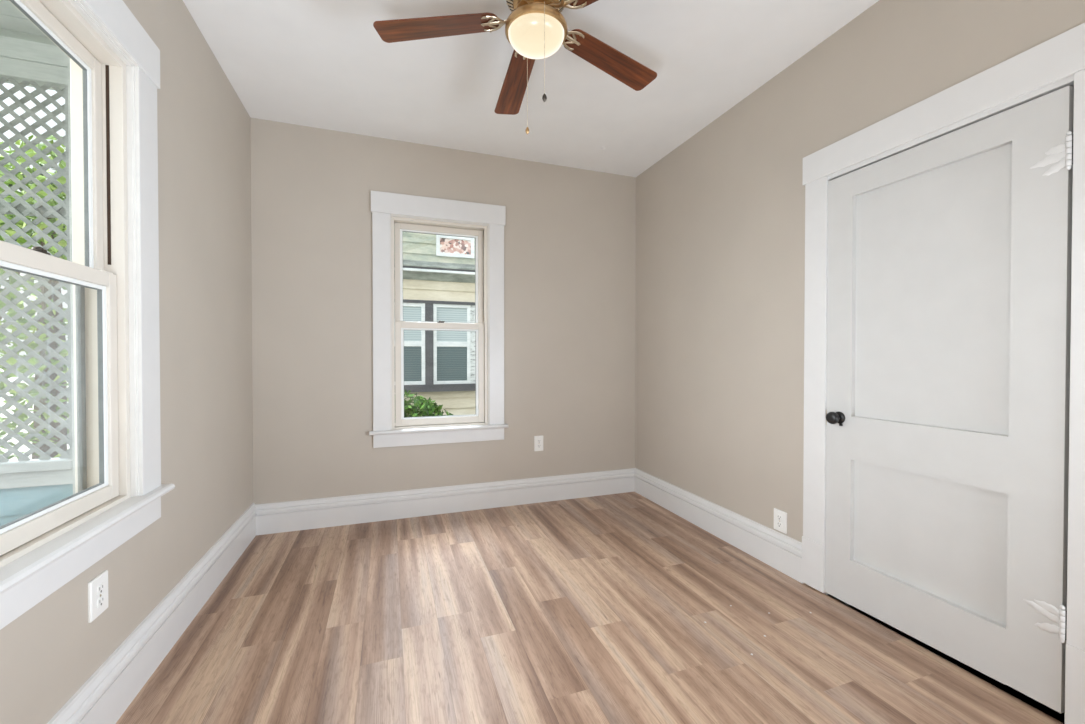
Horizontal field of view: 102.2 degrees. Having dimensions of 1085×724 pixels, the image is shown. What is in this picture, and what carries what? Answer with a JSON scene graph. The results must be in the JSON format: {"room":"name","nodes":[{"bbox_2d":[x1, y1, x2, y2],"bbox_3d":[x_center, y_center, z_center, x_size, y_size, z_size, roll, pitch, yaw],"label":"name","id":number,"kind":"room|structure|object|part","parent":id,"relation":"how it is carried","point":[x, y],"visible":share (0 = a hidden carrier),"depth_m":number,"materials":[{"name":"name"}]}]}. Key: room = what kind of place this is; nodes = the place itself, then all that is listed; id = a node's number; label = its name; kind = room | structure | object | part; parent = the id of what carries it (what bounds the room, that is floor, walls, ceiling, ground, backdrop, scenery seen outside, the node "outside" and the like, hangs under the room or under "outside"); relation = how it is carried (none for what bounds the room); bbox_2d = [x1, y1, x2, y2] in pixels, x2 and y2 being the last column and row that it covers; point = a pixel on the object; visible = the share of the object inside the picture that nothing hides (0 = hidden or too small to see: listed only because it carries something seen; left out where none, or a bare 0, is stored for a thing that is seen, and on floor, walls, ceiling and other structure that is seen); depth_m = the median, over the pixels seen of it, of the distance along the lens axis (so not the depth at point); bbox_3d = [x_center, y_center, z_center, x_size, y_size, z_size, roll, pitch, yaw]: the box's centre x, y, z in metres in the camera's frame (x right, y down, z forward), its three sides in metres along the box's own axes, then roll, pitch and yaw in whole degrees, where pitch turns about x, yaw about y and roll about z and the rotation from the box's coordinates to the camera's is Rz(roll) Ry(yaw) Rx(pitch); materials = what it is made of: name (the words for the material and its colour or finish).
{"room":"empty bedroom","nodes":[
{"label":"empty bedroom","id":0,"kind":"room"},
{"bbox_2d":[0,0,252,723],"bbox_3d":[-1.238,-0.201,0.754,0.160,2.705,4.367,0,1,-19],"label":"wall","id":1,"kind":"structure","parent":0,"point":[48,652],"depth_m":1.91,"materials":[{"name":"beige paint"}]},
{"bbox_2d":[0,0,174,629],"bbox_3d":[-1.351,-0.289,1.173,0.204,1.767,1.024,0,1,-19],"label":"window","id":2,"kind":"structure","parent":1,"relation":"in","point":[113,271],"depth_m":1.46,"materials":[{"name":"beige plastic"}]},
{"bbox_3d":[-1.349,0.084,1.178,0.028,0.750,0.650,0,1,-19],"label":"sash","id":3,"kind":"part","parent":2,"relation":"part of","materials":[{"name":"beige plastic"}]},
{"bbox_3d":[-1.380,-0.618,1.159,0.026,0.750,0.650,0,1,-19],"label":"sash","id":4,"kind":"part","parent":2,"relation":"part of","materials":[{"name":"beige plastic"}]},
{"bbox_3d":[-1.382,-0.273,1.163,0.138,1.531,0.736,0,1,-19],"label":"frame","id":5,"kind":"part","parent":2,"relation":"part of","materials":[{"name":"beige plastic"}]},
{"bbox_3d":[-1.424,0.082,1.152,0.014,0.746,0.656,0,1,-19],"label":"screen frame","id":6,"kind":"part","parent":2,"relation":"part of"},
{"bbox_3d":[-1.297,0.487,1.201,0.089,0.026,1.024,0,1,-19],"label":"sill","id":7,"kind":"part","parent":2,"relation":"part of","materials":[{"name":"white wood"}]},
{"bbox_3d":[-1.302,-0.281,1.190,0.032,1.511,0.736,0,1,-19],"label":"stop moulding","id":8,"kind":"part","parent":2,"relation":"part of","materials":[{"name":"white wood"}]},
{"bbox_3d":[-1.294,-1.099,1.184,0.026,0.146,0.992,0,1,-19],"label":"head casing","id":9,"kind":"part","parent":2,"relation":"part of","materials":[{"name":"white wood"}]},
{"bbox_3d":[-1.296,-0.276,1.193,0.020,1.501,0.972,0,1,-19],"label":"casing","id":10,"kind":"part","parent":2,"relation":"part of","materials":[{"name":"white wood"}]},
{"bbox_2d":[88,570,107,622],"bbox_3d":[-1.345,0.709,1.330,0.010,0.120,0.086,0,1,-19],"label":"wall outlet","id":11,"kind":"object","parent":1,"relation":"attached to","point":[97,587],"visible":1,"depth_m":1.32,"materials":[{"name":"plastic"}]},
{"bbox_2d":[97,596,104,607],"bbox_3d":[-1.342,0.728,1.331,0.003,0.029,0.034,0,1,-19],"label":"receptacle","id":12,"kind":"object","parent":11,"relation":"attached to","point":[100,599],"depth_m":1.33,"materials":[{"name":"plastic"}]},
{"bbox_2d":[97,583,104,594],"bbox_3d":[-1.342,0.690,1.331,0.003,0.029,0.034,0,1,-19],"label":"receptacle","id":13,"kind":"object","parent":11,"relation":"attached to","point":[100,586],"depth_m":1.33,"materials":[{"name":"plastic"}]},
{"bbox_2d":[47,502,255,723],"bbox_3d":[-1.178,1.044,0.874,0.022,0.213,4.207,0,1,-19],"label":"baseboard","id":14,"kind":"structure","parent":1,"relation":"attached to","point":[106,695],"depth_m":1.61,"materials":[{"name":"white wood"}]},
{"bbox_2d":[250,118,635,503],"bbox_3d":[-0.567,-0.231,3.388,3.168,2.705,0.160,0,1,-19],"label":"wall","id":15,"kind":"structure","parent":0,"point":[570,233],"depth_m":3.18,"materials":[{"name":"beige paint"}]},
{"bbox_2d":[369,190,508,447],"bbox_3d":[-0.765,-0.297,3.287,0.998,1.798,0.198,0,1,-19],"label":"window","id":16,"kind":"structure","parent":15,"relation":"in","point":[485,223],"depth_m":3.22,"materials":[{"name":"beige plastic"}]},
{"bbox_3d":[-0.774,-0.633,3.310,0.650,0.770,0.026,0,1,-19],"label":"sash","id":17,"kind":"part","parent":16,"relation":"part of","materials":[{"name":"beige plastic"}]},
{"bbox_3d":[-0.743,-1.123,3.217,0.966,0.146,0.026,0,1,-19],"label":"head casing","id":18,"kind":"part","parent":16,"relation":"part of","materials":[{"name":"white wood"}]},
{"bbox_3d":[-0.746,0.496,3.242,0.998,0.026,0.083,0,1,-19],"label":"sill","id":19,"kind":"part","parent":16,"relation":"part of","materials":[{"name":"white wood"}]},
{"bbox_3d":[-0.746,-0.288,3.236,0.736,1.543,0.032,0,1,-19],"label":"stop moulding","id":20,"kind":"part","parent":16,"relation":"part of","materials":[{"name":"white wood"}]},
{"bbox_3d":[-0.774,-0.281,3.316,0.736,1.563,0.138,0,1,-19],"label":"frame","id":21,"kind":"part","parent":16,"relation":"part of","materials":[{"name":"beige plastic"}]},
{"bbox_3d":[-0.763,0.087,3.287,0.650,0.760,0.028,0,1,-19],"label":"sash","id":22,"kind":"part","parent":16,"relation":"part of","materials":[{"name":"beige plastic"}]},
{"bbox_2d":[255,468,634,534],"bbox_3d":[-0.537,1.024,3.316,2.848,0.198,0.022,0,1,-19],"label":"baseboard","id":23,"kind":"structure","parent":15,"relation":"attached to","point":[288,516],"depth_m":3.21,"materials":[{"name":"white wood"}]},
{"bbox_2d":[534,436,542,450],"bbox_3d":[-0.028,0.650,3.496,0.076,0.122,0.010,0,1,-19],"label":"wall outlet","id":24,"kind":"object","parent":15,"relation":"attached to","point":[538,440],"visible":1,"depth_m":3.49,"materials":[{"name":"plastic"}]},
{"bbox_2d":[183,0,878,176],"bbox_3d":[0.155,-1.620,1.311,3.168,0.120,4.527,0,1,-19],"label":"ceiling","id":25,"kind":"structure","parent":0,"point":[323,64],"depth_m":2.36,"materials":[{"name":"white paint"}]},
{"bbox_2d":[373,0,656,133],"bbox_3d":[-0.028,-1.261,1.776,1.239,0.608,1.204,0,1,-19],"label":"ceiling fan","id":26,"kind":"object","parent":25,"relation":"hanging from","point":[535,29],"visible":1,"depth_m":1.76,"materials":[{"name":"brown wood"}]},
{"bbox_3d":[-0.418,-1.340,1.753,0.490,0.006,0.132,-4,6,2],"label":"fan blade","id":27,"kind":"part","parent":26,"relation":"part of","materials":[{"name":"brown wood"}]},
{"bbox_3d":[-0.131,-1.344,2.116,0.132,0.006,0.490,-6,-1,-16],"label":"fan blade","id":28,"kind":"part","parent":26,"relation":"part of","materials":[{"name":"brown wood"}]},
{"bbox_3d":[-0.064,-1.163,1.851,0.003,0.337,0.003,0,1,-19],"label":"pull chain","id":29,"kind":"part","parent":26,"relation":"part of","materials":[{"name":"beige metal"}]},
{"bbox_3d":[-0.025,-1.273,1.737,0.222,0.066,0.222,0,1,-19],"label":"light globe","id":30,"kind":"part","parent":26,"relation":"part of"},
{"bbox_3d":[0.007,-1.154,1.608,0.003,0.336,0.003,0,1,-19],"label":"pull chain","id":31,"kind":"part","parent":26,"relation":"part of","materials":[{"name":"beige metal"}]},
{"bbox_3d":[0.284,-1.337,1.492,0.490,0.006,0.132,5,-2,38],"label":"fan blade","id":32,"kind":"part","parent":26,"relation":"part of","materials":[{"name":"brown wood"}]},
{"bbox_3d":[0.304,-1.343,1.954,0.490,0.006,0.132,4,-8,-34],"label":"fan blade","id":33,"kind":"part","parent":26,"relation":"part of","materials":[{"name":"brown wood"}]},
{"bbox_2d":[116,492,1063,723],"bbox_3d":[0.318,1.148,1.061,3.008,0.001,4.887,0,1,-19],"label":"floor","id":34,"kind":"structure","parent":0,"point":[594,609],"depth_m":1.82,"materials":[{"name":"brown wood"}]},
{"bbox_2d":[635,0,1084,723],"bbox_3d":[1.601,-0.212,1.749,0.160,2.705,4.367,0,1,-19],"label":"wall","id":35,"kind":"structure","parent":0,"point":[720,217],"depth_m":2.51,"materials":[{"name":"beige paint"}]},
{"bbox_2d":[634,468,803,583],"bbox_3d":[1.065,1.025,3.018,0.022,0.201,1.644,0,1,-19],"label":"baseboard","id":36,"kind":"structure","parent":35,"relation":"attached to","point":[781,552],"depth_m":2.73,"materials":[{"name":"white wood"}]},
{"bbox_2d":[774,508,786,533],"bbox_3d":[1.292,0.865,2.384,0.010,0.114,0.083,0,1,-19],"label":"wall outlet","id":37,"kind":"object","parent":35,"relation":"attached to","point":[780,517],"visible":1,"depth_m":2.38,"materials":[{"name":"plastic"}]},
{"bbox_2d":[802,23,1084,723],"bbox_3d":[1.540,0.055,1.751,0.196,2.170,1.061,0,1,-19],"label":"door","id":38,"kind":"structure","parent":35,"relation":"in","point":[944,455],"depth_m":1.63,"materials":[{"name":"white wood"}]},
{"bbox_3d":[1.367,0.261,2.048,0.064,0.058,0.058,0,1,-19],"label":"knob","id":39,"kind":"part","parent":38,"relation":"part of","materials":[{"name":"black metal"}]},
{"bbox_3d":[1.536,0.682,1.769,0.021,0.475,0.550,0,1,-19],"label":"panel","id":40,"kind":"part","parent":38,"relation":"part of","materials":[{"name":"white wood"}]},
{"bbox_3d":[1.527,0.128,1.759,0.048,1.984,0.540,0,1,-19],"label":"rail","id":41,"kind":"part","parent":38,"relation":"part of","materials":[{"name":"white wood"}]},
{"bbox_3d":[1.536,-0.252,1.758,0.021,1.017,0.550,0,1,-19],"label":"panel","id":42,"kind":"part","parent":38,"relation":"part of","materials":[{"name":"white wood"}]},
{"bbox_3d":[1.507,-0.961,1.728,0.025,0.138,1.061,0,1,-19],"label":"head casing","id":43,"kind":"part","parent":38,"relation":"part of","materials":[{"name":"white wood"}]},
{"label":"outside","id":44,"kind":"structure","parent":0,"visible":0},
{"bbox_2d":[0,369,68,459],"bbox_3d":[-8.267,1.592,23.613,120.000,0.100,130.000,0,1,-19],"label":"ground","id":45,"kind":"structure","parent":44,"point":[22,448],"depth_m":11.58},
{"bbox_2d":[0,158,66,318],"bbox_3d":[-6.709,-0.501,5.029,2.514,4.533,1.466,0,1,-30],"label":"tree","id":46,"kind":"object","parent":45,"relation":"on","point":[30,182],"visible":0.02,"depth_m":5.20,"materials":[{"name":"green plant"}]},
{"bbox_2d":[0,134,68,458],"bbox_3d":[-4.263,-0.077,3.741,1.032,3.714,1.184,0,1,-19],"label":"shrub","id":47,"kind":"object","parent":45,"relation":"on","point":[43,337],"visible":0.15,"depth_m":3.61,"materials":[{"name":"green plant"}]},
{"bbox_2d":[0,0,74,525],"bbox_3d":[-3.128,-0.065,0.916,3.302,3.871,3.400,0,1,-19],"label":"porch","id":48,"kind":"object","parent":45,"relation":"on","point":[28,57],"visible":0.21,"depth_m":2.56,"materials":[{"name":"paint"}]},
{"bbox_3d":[-3.836,-0.891,2.292,2.183,0.060,0.038,0,1,-19],"label":"lattice rail","id":49,"kind":"part","parent":48,"relation":"part of","materials":[{"name":"grey wood"}]},
{"bbox_3d":[-2.706,-0.070,2.654,0.182,3.700,0.100,0,1,-19],"label":"post","id":50,"kind":"part","parent":48,"relation":"part of","materials":[{"name":"paint"}]},
{"bbox_2d":[404,390,452,416],"bbox_3d":[-1.816,1.049,5.477,1.686,1.466,1.085,0,1,-19],"label":"bush","id":51,"kind":"object","parent":45,"relation":"on","point":[426,407],"visible":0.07,"depth_m":5.41,"materials":[{"name":"green plant"}]},
{"bbox_2d":[394,226,475,414],"bbox_3d":[-1.879,-1.269,9.129,8.100,5.950,5.100,0,1,-19],"label":"neighboring house","id":52,"kind":"structure","parent":45,"relation":"on","point":[439,270],"depth_m":6.81,"materials":[{"name":"beige wood"}]},
{"bbox_3d":[-2.082,-0.582,6.657,0.467,0.528,0.006,0,1,-19],"label":"pane","id":53,"kind":"part","parent":52,"relation":"part of","materials":[{"name":"glass"}]},
{"bbox_3d":[-2.082,0.028,6.664,0.467,0.532,0.006,0,1,-19],"label":"pane","id":54,"kind":"part","parent":52,"relation":"part of","materials":[{"name":"glass"}]},
{"bbox_3d":[-1.115,-1.317,6.948,7.500,0.107,0.120,0,1,-19],"label":"ledge moulding","id":55,"kind":"part","parent":52,"relation":"part of","materials":[{"name":"white wood"}]},
{"bbox_3d":[-1.757,0.403,6.759,1.650,0.110,0.090,0,1,-19],"label":"window sill","id":56,"kind":"part","parent":52,"relation":"part of","materials":[{"name":"grey wood"}]},
{"bbox_3d":[-1.424,-0.586,6.888,0.472,0.531,0.006,0,1,-19],"label":"pane","id":57,"kind":"part","parent":52,"relation":"part of","materials":[{"name":"clear glass"}]},
{"bbox_3d":[-1.424,0.027,6.895,0.472,0.535,0.006,0,1,-19],"label":"pane","id":58,"kind":"part","parent":52,"relation":"part of","materials":[{"name":"glass"}]},
{"bbox_3d":[-1.369,-1.816,6.893,0.483,0.226,0.006,0,1,-19],"label":"patterned pane","id":59,"kind":"part","parent":52,"relation":"part of","materials":[{"name":"multicoloured glass"}]},
{"bbox_3d":[-1.096,-0.280,7.009,0.121,1.250,0.040,0,1,-19],"label":"window casing","id":60,"kind":"part","parent":52,"relation":"part of","materials":[{"name":"white wood"}]}
]}

